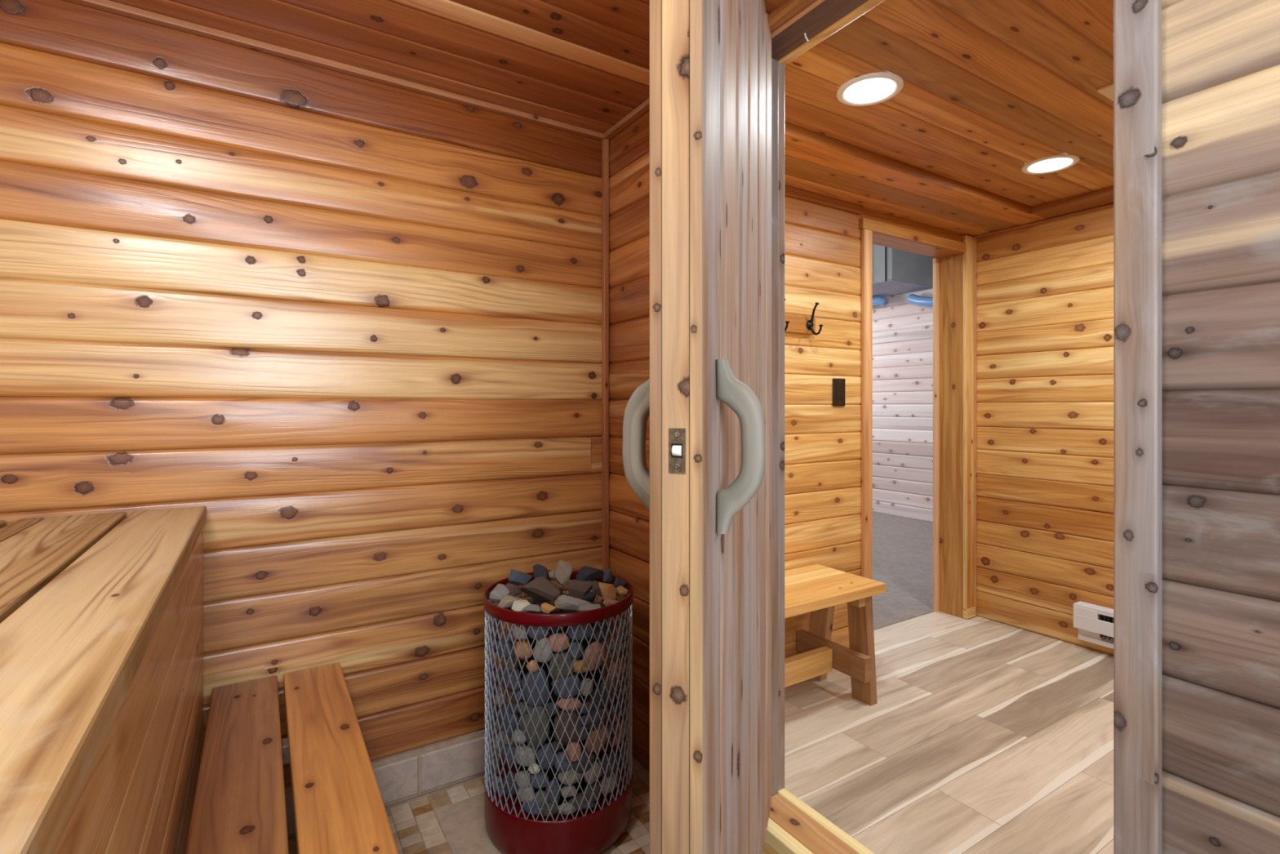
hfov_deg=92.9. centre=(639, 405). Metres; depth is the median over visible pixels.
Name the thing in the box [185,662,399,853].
bench
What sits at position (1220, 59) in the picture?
wall
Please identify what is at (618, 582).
rock
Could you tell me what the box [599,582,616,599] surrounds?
rock
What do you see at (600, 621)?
rock
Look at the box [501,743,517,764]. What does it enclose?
rock
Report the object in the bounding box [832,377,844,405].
wall switch
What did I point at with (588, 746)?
rock
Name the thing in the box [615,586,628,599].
rock
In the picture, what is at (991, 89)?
ceiling
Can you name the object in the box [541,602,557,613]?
rock
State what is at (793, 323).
coat rack
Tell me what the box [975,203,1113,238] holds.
trim
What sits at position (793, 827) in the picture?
door sill
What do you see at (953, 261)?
door frame
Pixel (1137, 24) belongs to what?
door frame
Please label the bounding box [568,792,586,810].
rock
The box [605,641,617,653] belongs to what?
rock
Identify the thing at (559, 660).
rock
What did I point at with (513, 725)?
rock
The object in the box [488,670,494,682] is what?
rock
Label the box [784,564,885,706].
bench
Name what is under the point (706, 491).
door
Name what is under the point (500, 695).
rock
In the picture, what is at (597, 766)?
rock
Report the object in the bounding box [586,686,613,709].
rock
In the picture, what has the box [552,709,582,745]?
rock
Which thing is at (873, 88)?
recessed light
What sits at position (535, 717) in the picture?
rock
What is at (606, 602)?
rock
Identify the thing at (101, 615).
bench
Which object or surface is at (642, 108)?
trim
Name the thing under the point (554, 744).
rock
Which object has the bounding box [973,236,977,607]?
trim
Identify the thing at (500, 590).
rock
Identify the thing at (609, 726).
rock
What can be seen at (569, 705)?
rock
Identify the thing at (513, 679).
rock
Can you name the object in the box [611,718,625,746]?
rock
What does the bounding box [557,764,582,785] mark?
rock
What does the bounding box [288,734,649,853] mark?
floor
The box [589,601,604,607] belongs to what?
rock
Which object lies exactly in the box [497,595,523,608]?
rock
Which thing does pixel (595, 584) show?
rock
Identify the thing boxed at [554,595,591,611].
rock
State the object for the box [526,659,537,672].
rock
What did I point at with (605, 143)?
trim
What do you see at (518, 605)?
rock
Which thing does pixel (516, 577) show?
rock
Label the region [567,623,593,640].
rock
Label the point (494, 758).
rock
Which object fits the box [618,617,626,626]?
rock
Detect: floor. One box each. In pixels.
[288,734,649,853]
[784,511,1113,853]
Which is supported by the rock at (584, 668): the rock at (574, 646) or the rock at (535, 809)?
the rock at (574, 646)
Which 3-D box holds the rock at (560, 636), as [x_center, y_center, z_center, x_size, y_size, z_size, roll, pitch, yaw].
[-0.199,0.583,1.496,0.053,0.046,0.036,-2,0,-7]
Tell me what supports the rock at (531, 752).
on the rock at (526, 784)
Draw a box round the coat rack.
[784,297,822,335]
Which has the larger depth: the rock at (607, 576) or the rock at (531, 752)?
the rock at (607, 576)
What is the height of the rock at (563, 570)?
0.075 m
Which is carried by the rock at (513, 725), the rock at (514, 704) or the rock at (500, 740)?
the rock at (514, 704)
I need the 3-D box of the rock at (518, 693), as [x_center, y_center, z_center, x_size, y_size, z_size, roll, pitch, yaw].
[-0.294,0.715,1.506,0.028,0.026,0.022,0,0,28]
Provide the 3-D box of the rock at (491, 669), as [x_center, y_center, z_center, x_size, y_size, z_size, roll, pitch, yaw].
[-0.390,0.692,1.617,0.024,0.025,0.034,0,0,-4]
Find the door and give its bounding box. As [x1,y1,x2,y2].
[622,0,771,853]
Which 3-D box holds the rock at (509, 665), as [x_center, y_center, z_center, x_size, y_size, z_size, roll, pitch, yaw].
[-0.323,0.647,1.523,0.032,0.030,0.025,0,0,42]
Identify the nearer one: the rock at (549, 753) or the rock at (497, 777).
the rock at (549, 753)
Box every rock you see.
[488,583,509,604]
[488,635,497,640]
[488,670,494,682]
[488,681,497,689]
[488,689,496,700]
[488,706,497,722]
[488,728,498,744]
[489,619,499,634]
[489,640,496,653]
[489,661,497,671]
[489,748,497,759]
[490,757,500,773]
[492,669,500,684]
[493,720,502,733]
[493,733,503,749]
[493,776,502,789]
[494,693,505,705]
[495,638,515,658]
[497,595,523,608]
[497,702,519,737]
[497,782,506,795]
[499,666,521,692]
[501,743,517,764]
[502,771,518,795]
[504,582,523,595]
[504,657,515,671]
[505,631,515,641]
[508,568,533,585]
[508,702,517,712]
[511,600,531,612]
[511,625,527,639]
[511,728,526,744]
[513,640,533,659]
[514,744,536,766]
[514,770,531,788]
[515,688,524,700]
[516,702,528,714]
[517,785,534,803]
[518,576,561,601]
[518,704,549,749]
[521,666,549,707]
[522,604,541,612]
[522,801,540,814]
[526,626,549,640]
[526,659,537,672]
[527,610,542,613]
[528,597,536,604]
[528,763,540,773]
[530,771,549,788]
[533,564,549,579]
[533,637,552,662]
[533,790,548,807]
[535,600,551,613]
[535,743,555,769]
[540,801,559,817]
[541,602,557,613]
[543,702,559,715]
[545,626,564,631]
[546,779,560,804]
[547,651,573,679]
[548,568,556,580]
[548,632,569,652]
[551,672,580,698]
[551,740,563,751]
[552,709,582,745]
[554,560,572,586]
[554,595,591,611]
[554,751,569,772]
[556,697,582,711]
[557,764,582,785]
[558,801,576,814]
[560,784,577,797]
[566,579,592,598]
[566,742,581,761]
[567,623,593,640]
[568,641,583,660]
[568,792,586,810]
[570,751,595,773]
[573,659,587,673]
[575,565,603,581]
[577,604,600,611]
[578,702,592,714]
[578,725,587,740]
[580,678,593,696]
[580,707,608,729]
[580,799,595,809]
[581,591,595,601]
[582,640,604,671]
[582,782,601,802]
[583,760,601,784]
[585,725,609,752]
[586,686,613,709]
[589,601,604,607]
[590,618,608,625]
[591,580,601,596]
[591,622,613,642]
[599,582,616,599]
[599,752,619,777]
[600,675,618,692]
[600,771,618,794]
[602,568,613,583]
[602,598,619,606]
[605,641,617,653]
[607,723,617,734]
[608,702,619,717]
[609,657,624,679]
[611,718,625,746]
[613,577,626,588]
[613,628,622,639]
[613,690,624,704]
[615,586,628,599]
[616,641,623,650]
[617,742,627,755]
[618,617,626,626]
[618,684,626,693]
[619,625,628,636]
[619,702,628,713]
[619,755,627,769]
[620,642,628,655]
[620,671,627,685]
[620,713,628,722]
[623,690,628,703]
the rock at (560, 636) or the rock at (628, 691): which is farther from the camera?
the rock at (628, 691)
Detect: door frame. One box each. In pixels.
[770,0,1161,853]
[859,217,976,618]
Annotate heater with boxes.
[483,569,633,853]
[1073,600,1113,648]
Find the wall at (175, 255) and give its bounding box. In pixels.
[0,0,964,785]
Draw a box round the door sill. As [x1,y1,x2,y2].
[762,788,874,853]
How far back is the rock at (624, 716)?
1.67 m
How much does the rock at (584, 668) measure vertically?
0.033 m
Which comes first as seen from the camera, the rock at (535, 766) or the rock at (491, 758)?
the rock at (535, 766)
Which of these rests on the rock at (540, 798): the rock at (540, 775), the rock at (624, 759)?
the rock at (540, 775)
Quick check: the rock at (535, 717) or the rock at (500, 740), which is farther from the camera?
the rock at (500, 740)
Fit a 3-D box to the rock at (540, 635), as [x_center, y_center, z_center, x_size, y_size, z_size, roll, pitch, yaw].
[-0.250,0.556,1.493,0.057,0.042,0.025,0,0,8]
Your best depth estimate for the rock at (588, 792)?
1.51 m
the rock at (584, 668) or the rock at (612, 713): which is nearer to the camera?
the rock at (584, 668)
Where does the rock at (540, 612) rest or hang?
in the heater at (512, 829)
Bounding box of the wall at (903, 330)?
[872,288,933,522]
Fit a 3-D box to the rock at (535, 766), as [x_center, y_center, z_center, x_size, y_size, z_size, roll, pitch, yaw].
[-0.259,0.890,1.490,0.027,0.026,0.023,0,0,-26]
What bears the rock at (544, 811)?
on the heater at (512, 829)
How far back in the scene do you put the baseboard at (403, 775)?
1.78 m
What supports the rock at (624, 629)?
on the rock
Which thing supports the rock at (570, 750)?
on the rock at (584, 758)
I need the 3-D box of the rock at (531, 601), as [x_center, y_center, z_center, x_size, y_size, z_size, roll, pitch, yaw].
[-0.297,0.555,1.741,0.050,0.034,0.055,0,0,-7]
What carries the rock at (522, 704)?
on the rock at (535, 717)
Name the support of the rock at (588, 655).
in the heater at (512, 829)
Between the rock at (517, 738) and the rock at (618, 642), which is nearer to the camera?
the rock at (517, 738)
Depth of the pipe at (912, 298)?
5.84 m
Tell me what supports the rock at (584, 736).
in the heater at (512, 829)
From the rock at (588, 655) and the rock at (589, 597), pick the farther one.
the rock at (589, 597)
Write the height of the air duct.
0.422 m
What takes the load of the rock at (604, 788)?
on the heater at (512, 829)
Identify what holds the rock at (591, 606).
in the heater at (512, 829)
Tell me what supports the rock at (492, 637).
in the heater at (512, 829)
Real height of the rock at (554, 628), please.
0.041 m
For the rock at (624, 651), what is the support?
on the rock
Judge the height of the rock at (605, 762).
0.050 m
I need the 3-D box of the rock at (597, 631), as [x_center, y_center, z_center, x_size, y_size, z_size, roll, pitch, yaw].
[-0.094,0.578,1.552,0.036,0.048,0.083,0,1,43]
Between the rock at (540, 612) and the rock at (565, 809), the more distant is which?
the rock at (540, 612)
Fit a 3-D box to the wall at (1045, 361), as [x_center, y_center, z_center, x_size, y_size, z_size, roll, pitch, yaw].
[2.458,0.092,2.261,0.010,2.085,2.470,0,0,-32]
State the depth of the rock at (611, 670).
1.59 m
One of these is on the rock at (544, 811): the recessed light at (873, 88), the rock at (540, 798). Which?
the rock at (540, 798)
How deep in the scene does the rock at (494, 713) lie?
1.61 m
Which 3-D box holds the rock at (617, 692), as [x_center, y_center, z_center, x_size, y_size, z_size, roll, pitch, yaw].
[-0.055,0.768,1.599,0.026,0.033,0.030,0,0,13]
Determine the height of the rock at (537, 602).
0.042 m
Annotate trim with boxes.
[66,0,604,140]
[600,97,649,141]
[601,138,608,728]
[784,185,862,214]
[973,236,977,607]
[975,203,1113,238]
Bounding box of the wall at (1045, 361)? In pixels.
[973,206,1178,655]
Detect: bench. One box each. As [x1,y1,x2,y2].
[0,506,206,853]
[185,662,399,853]
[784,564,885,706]
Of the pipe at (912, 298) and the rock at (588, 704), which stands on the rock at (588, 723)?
the rock at (588, 704)
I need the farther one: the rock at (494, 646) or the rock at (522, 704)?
the rock at (494, 646)
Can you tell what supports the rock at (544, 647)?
on the rock at (544, 694)
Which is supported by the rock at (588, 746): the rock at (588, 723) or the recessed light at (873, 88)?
the rock at (588, 723)
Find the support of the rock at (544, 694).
on the rock at (535, 717)
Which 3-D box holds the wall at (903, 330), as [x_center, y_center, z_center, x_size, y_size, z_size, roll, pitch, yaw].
[2.247,-0.076,6.829,0.014,2.422,4.800,0,0,-32]
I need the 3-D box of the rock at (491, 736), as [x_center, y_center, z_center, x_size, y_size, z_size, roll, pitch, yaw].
[-0.382,0.867,1.591,0.027,0.037,0.033,0,0,-38]
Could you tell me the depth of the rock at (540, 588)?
1.62 m
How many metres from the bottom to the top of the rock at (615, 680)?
0.044 m
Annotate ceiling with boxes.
[110,0,1113,236]
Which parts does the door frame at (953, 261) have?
casing, casing, casing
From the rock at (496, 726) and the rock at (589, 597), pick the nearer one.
the rock at (496, 726)
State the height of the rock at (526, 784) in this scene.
0.039 m
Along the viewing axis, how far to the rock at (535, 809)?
1.49 m
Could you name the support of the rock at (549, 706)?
on the rock at (535, 717)
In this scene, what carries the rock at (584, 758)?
on the rock at (597, 766)
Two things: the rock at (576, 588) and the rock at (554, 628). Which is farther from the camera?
the rock at (576, 588)
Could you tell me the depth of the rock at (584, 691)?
1.50 m
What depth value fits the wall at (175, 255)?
1.66 m
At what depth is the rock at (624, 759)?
1.63 m
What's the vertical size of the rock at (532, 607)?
0.019 m
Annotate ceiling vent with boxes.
[1097,83,1113,101]
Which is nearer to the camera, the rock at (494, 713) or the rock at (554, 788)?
the rock at (554, 788)
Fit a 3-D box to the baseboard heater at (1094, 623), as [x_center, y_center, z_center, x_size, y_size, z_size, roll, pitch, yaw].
[2.491,1.004,2.138,0.067,0.167,1.685,0,0,-32]
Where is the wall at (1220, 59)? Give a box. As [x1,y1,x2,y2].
[608,0,1279,853]
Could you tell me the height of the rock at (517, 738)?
0.035 m
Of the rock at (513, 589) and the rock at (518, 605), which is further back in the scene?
the rock at (513, 589)
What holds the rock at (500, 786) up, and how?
in the heater at (512, 829)
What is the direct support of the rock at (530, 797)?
on the rock at (535, 809)
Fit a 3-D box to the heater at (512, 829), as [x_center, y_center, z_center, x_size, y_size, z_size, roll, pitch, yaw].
[-0.220,0.819,1.668,0.403,0.632,0.403,0,0,15]
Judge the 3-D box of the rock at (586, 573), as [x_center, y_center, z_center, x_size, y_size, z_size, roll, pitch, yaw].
[-0.146,0.490,1.765,0.081,0.047,0.043,0,0,-2]
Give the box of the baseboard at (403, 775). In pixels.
[284,724,602,837]
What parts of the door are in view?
handle, latch plate, handle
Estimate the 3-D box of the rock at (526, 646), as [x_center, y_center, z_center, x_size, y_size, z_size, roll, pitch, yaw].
[-0.290,0.608,1.511,0.048,0.050,0.038,0,0,-12]
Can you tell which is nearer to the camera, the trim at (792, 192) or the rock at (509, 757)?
the rock at (509, 757)
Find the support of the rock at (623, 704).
on the rock at (620, 719)
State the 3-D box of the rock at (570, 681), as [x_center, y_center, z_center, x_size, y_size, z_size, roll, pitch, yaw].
[-0.183,0.691,1.503,0.072,0.063,0.033,0,0,-12]
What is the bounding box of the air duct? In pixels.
[872,244,935,297]
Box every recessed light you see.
[835,71,903,106]
[1021,153,1079,174]
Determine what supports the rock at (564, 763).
on the rock at (569, 775)
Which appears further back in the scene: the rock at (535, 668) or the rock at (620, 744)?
the rock at (620, 744)
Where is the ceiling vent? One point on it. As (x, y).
(1107, 91)
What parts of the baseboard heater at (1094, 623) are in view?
panel, rail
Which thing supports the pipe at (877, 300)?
attached to the air duct
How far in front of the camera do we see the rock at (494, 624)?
1.58 m
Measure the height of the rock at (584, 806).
0.029 m
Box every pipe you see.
[872,296,887,306]
[906,293,933,306]
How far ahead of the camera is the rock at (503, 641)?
1.53 m
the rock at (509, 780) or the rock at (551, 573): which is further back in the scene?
the rock at (551, 573)
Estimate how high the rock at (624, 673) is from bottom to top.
0.036 m
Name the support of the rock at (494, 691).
on the rock
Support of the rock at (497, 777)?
in the heater at (512, 829)
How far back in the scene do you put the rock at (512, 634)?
1.51 m
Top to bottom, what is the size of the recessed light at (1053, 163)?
0.008 m
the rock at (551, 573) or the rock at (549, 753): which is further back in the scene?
the rock at (551, 573)
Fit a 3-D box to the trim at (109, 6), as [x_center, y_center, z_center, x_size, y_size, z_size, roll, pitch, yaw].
[-0.878,-0.921,1.619,1.767,0.018,0.024,0,0,-32]
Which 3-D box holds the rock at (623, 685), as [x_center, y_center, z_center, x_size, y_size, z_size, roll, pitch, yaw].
[-0.045,0.762,1.635,0.022,0.022,0.025,0,0,14]
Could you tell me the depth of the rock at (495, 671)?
1.55 m
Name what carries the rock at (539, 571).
in the heater at (512, 829)
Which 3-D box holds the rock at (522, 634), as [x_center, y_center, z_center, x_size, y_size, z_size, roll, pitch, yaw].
[-0.299,0.561,1.509,0.048,0.034,0.024,0,0,25]
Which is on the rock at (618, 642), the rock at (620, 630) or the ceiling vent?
the rock at (620, 630)
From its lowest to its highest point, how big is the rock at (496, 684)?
0.029 m
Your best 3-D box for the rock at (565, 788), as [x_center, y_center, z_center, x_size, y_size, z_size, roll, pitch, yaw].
[-0.173,0.947,1.492,0.040,0.028,0.020,0,0,-18]
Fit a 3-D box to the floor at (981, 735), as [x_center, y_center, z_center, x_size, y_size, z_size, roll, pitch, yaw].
[1.215,1.158,4.509,4.560,0.054,7.640,0,0,-32]

